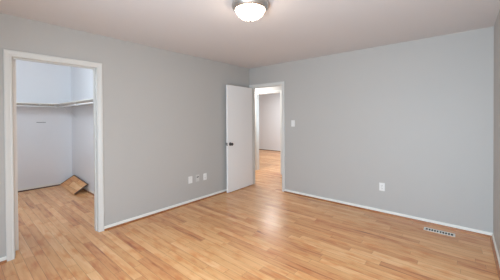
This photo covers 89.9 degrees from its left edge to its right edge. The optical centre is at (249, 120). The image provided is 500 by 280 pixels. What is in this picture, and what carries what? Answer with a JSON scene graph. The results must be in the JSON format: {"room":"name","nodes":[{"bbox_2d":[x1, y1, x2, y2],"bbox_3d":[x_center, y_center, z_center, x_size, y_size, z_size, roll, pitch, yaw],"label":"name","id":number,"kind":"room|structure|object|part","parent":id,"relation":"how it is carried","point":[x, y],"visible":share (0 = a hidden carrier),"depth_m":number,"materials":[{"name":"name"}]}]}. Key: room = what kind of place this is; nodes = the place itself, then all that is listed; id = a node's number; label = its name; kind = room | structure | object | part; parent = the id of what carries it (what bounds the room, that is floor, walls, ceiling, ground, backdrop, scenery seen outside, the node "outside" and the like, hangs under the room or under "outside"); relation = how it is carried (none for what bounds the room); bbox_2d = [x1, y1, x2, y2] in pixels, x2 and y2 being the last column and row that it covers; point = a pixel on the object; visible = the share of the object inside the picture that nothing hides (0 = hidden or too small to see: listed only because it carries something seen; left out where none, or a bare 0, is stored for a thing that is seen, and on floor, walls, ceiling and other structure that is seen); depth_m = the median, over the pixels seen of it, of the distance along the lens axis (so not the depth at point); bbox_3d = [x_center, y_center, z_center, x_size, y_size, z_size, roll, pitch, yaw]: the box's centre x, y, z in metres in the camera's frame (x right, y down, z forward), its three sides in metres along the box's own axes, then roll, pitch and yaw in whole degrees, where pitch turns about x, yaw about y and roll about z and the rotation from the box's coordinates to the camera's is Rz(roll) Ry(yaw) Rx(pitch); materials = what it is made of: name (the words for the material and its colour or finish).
{"room":"empty bedroom","nodes":[
{"label":"empty bedroom","id":0,"kind":"room"},
{"bbox_2d":[14,59,71,188],"bbox_3d":[-4.587,0.062,4.771,0.100,2.640,1.970,0,1,40],"label":"wall","id":1,"kind":"structure","parent":0,"point":[44,150],"depth_m":5.11,"materials":[{"name":"white paint"}]},
{"bbox_2d":[17,102,56,106],"bbox_3d":[-4.533,-0.289,4.523,0.299,0.088,1.650,0,1,40],"label":"closet shelf","id":2,"kind":"object","parent":1,"relation":"attached to","point":[19,104],"visible":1,"depth_m":4.87,"materials":[{"name":"white paint"}]},
{"bbox_3d":[-4.446,-0.268,4.449,0.028,0.028,1.646,0,1,40],"label":"hanging rod","id":3,"kind":"part","parent":2,"relation":"part of","materials":[{"name":"white metal"}]},
{"bbox_2d":[18,182,62,191],"bbox_3d":[-4.536,1.350,4.747,0.012,0.040,1.970,0,1,40],"label":"baseboard","id":4,"kind":"structure","parent":1,"relation":"attached to","point":[60,182],"depth_m":5.07,"materials":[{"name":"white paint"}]},
{"bbox_2d":[71,67,93,191],"bbox_3d":[-2.781,0.053,4.594,3.080,2.640,0.100,0,1,40],"label":"wall","id":5,"kind":"structure","parent":0,"point":[81,78],"depth_m":5.00,"materials":[{"name":"white paint"}]},
{"bbox_2d":[56,98,92,117],"bbox_3d":[-2.888,-0.168,4.419,2.938,0.347,0.300,0,1,40],"label":"closet shelf","id":6,"kind":"object","parent":5,"relation":"attached to","point":[85,102],"visible":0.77,"depth_m":4.53,"materials":[{"name":"white paint"}]},
{"bbox_3d":[-2.963,-0.275,4.331,2.934,0.028,0.028,0,1,40],"label":"hanging rod","id":7,"kind":"part","parent":6,"relation":"part of","materials":[{"name":"white metal"}]},
{"bbox_2d":[0,13,248,257],"bbox_3d":[-1.549,0.155,3.574,0.120,2.440,4.620,0,1,40],"label":"wall","id":8,"kind":"structure","parent":0,"point":[164,111],"depth_m":3.58,"materials":[{"name":"grey paint"}]},
{"bbox_2d":[13,59,18,250],"bbox_3d":[-2.735,0.364,2.856,0.751,2.002,0.169,0,1,40],"label":"door","id":9,"kind":"structure","parent":8,"relation":"in","point":[14,61],"depth_m":2.62,"materials":[{"name":"white paint"}]},
{"bbox_2d":[3,49,103,261],"bbox_3d":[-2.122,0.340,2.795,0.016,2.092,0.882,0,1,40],"label":"trim","id":10,"kind":"structure","parent":8,"relation":"attached to","point":[7,59],"depth_m":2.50,"materials":[{"name":"white paint"}]},
{"bbox_2d":[104,189,226,228],"bbox_3d":[-0.913,1.334,4.222,0.012,0.040,2.835,0,1,40],"label":"baseboard","id":11,"kind":"structure","parent":8,"relation":"attached to","point":[211,194],"depth_m":3.71,"materials":[{"name":"white paint"}]},
{"bbox_2d":[104,191,226,230],"bbox_3d":[-0.901,1.356,4.212,0.019,0.019,2.835,0,1,40],"label":"trim","id":12,"kind":"structure","parent":8,"relation":"attached to","point":[106,229],"depth_m":3.69,"materials":[{"name":"brown wood"}]},
{"bbox_2d":[226,85,252,192],"bbox_3d":[-0.194,0.338,4.949,0.169,2.010,0.771,0,1,38],"label":"door","id":13,"kind":"structure","parent":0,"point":[239,145],"depth_m":4.88,"materials":[{"name":"white paint"}]},
{"bbox_2d":[0,150,498,279],"bbox_3d":[-0.462,1.398,5.766,9.300,0.100,9.900,0,1,40],"label":"floor","id":14,"kind":"structure","parent":0,"point":[259,230],"depth_m":2.79,"materials":[{"name":"brown wood"}]},
{"bbox_2d":[60,175,87,194],"bbox_3d":[-3.565,1.264,5.040,1.071,0.212,0.235,0,1,40],"label":"oak panel","id":15,"kind":"object","parent":14,"relation":"on","point":[74,184],"visible":1,"depth_m":5.00,"materials":[{"name":"brown wood"}]},
{"bbox_2d":[423,227,454,236],"bbox_3d":[2.304,1.356,3.052,0.305,0.004,0.098,0,1,40],"label":"floor vent","id":16,"kind":"object","parent":14,"relation":"in","point":[425,228],"visible":1,"depth_m":3.05,"materials":[{"name":"white metal"}]},
{"bbox_2d":[0,0,499,68],"bbox_3d":[-0.477,-1.141,5.741,9.300,0.100,9.900,0,1,40],"label":"ceiling","id":17,"kind":"structure","parent":0,"point":[288,30],"depth_m":2.72,"materials":[{"name":"white paint"}]},
{"bbox_2d":[232,0,268,21],"bbox_3d":[0.001,-0.975,2.252,0.332,0.172,0.332,0,1,40],"label":"ceiling lamp","id":18,"kind":"object","parent":17,"relation":"attached to","point":[249,10],"visible":1,"depth_m":2.17,"materials":[{"name":"white glass"}]},
{"bbox_2d":[255,86,281,91],"bbox_3d":[-0.637,0.113,7.485,6.600,2.440,0.120,0,1,40],"label":"wall","id":19,"kind":"structure","parent":0,"point":[277,87],"depth_m":6.43,"materials":[{"name":"grey paint"}]},
{"bbox_2d":[256,92,279,169],"bbox_3d":[0.502,0.312,6.518,0.802,2.046,0.124,0,1,40],"label":"trim","id":20,"kind":"structure","parent":19,"relation":"attached to","point":[257,95],"depth_m":6.76,"materials":[{"name":"white paint"}]},
{"bbox_2d":[255,90,281,173],"bbox_3d":[0.458,0.290,6.466,0.894,2.092,0.016,0,1,40],"label":"trim","id":21,"kind":"structure","parent":19,"relation":"attached to","point":[274,91],"depth_m":6.21,"materials":[{"name":"white paint"}]},
{"bbox_2d":[259,93,279,149],"bbox_3d":[1.358,0.073,10.448,5.800,2.440,0.120,0,1,40],"label":"wall","id":22,"kind":"structure","parent":0,"point":[269,104],"depth_m":10.80,"materials":[{"name":"white paint"}]},
{"bbox_2d":[249,26,493,232],"bbox_3d":[-0.492,0.128,5.786,9.024,2.440,0.120,0,1,40],"label":"wall","id":23,"kind":"structure","parent":0,"point":[415,118],"depth_m":3.50,"materials":[{"name":"grey paint"}]},
{"bbox_2d":[249,81,284,191],"bbox_3d":[0.320,0.305,5.009,0.866,2.092,0.016,0,1,40],"label":"trim","id":24,"kind":"structure","parent":23,"relation":"attached to","point":[281,82],"depth_m":4.74,"materials":[{"name":"white paint"}]},
{"bbox_2d":[252,85,281,183],"bbox_3d":[0.357,0.327,5.066,0.792,2.046,0.124,0,1,40],"label":"trim","id":25,"kind":"structure","parent":23,"relation":"attached to","point":[253,89],"depth_m":5.30,"materials":[{"name":"white paint"}]},
{"bbox_2d":[379,182,384,190],"bbox_3d":[1.927,0.969,3.656,0.072,0.116,0.009,0,1,40],"label":"wall outlet","id":26,"kind":"object","parent":23,"relation":"attached to","point":[381,185],"visible":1,"depth_m":3.65,"materials":[{"name":"white plastic"}]},
{"bbox_2d":[284,191,490,236],"bbox_3d":[1.728,1.345,3.809,2.837,0.019,0.019,0,1,40],"label":"trim","id":27,"kind":"structure","parent":23,"relation":"attached to","point":[453,228],"depth_m":3.49,"materials":[{"name":"brown wood"}]},
{"bbox_2d":[285,189,492,235],"bbox_3d":[1.738,1.322,3.820,2.837,0.040,0.012,0,1,40],"label":"baseboard","id":28,"kind":"structure","parent":23,"relation":"attached to","point":[310,195],"depth_m":3.51,"materials":[{"name":"white paint"}]},
{"bbox_2d":[493,10,499,256],"bbox_3d":[1.364,0.162,1.097,0.120,2.440,4.620,0,1,40],"label":"wall","id":29,"kind":"structure","parent":0,"point":[496,141],"depth_m":2.62,"materials":[{"name":"grey paint"}]},
{"bbox_2d":[490,236,499,279],"bbox_3d":[1.299,1.372,1.149,0.019,0.019,4.589,0,1,40],"label":"trim","id":30,"kind":"structure","parent":29,"relation":"attached to","point":[491,239],"depth_m":2.46,"materials":[{"name":"brown wood"}]},
{"bbox_2d":[492,234,499,266],"bbox_3d":[1.311,1.350,1.139,0.012,0.040,4.589,0,1,40],"label":"baseboard","id":31,"kind":"structure","parent":29,"relation":"attached to","point":[493,238],"depth_m":2.54,"materials":[{"name":"white paint"}]}
]}

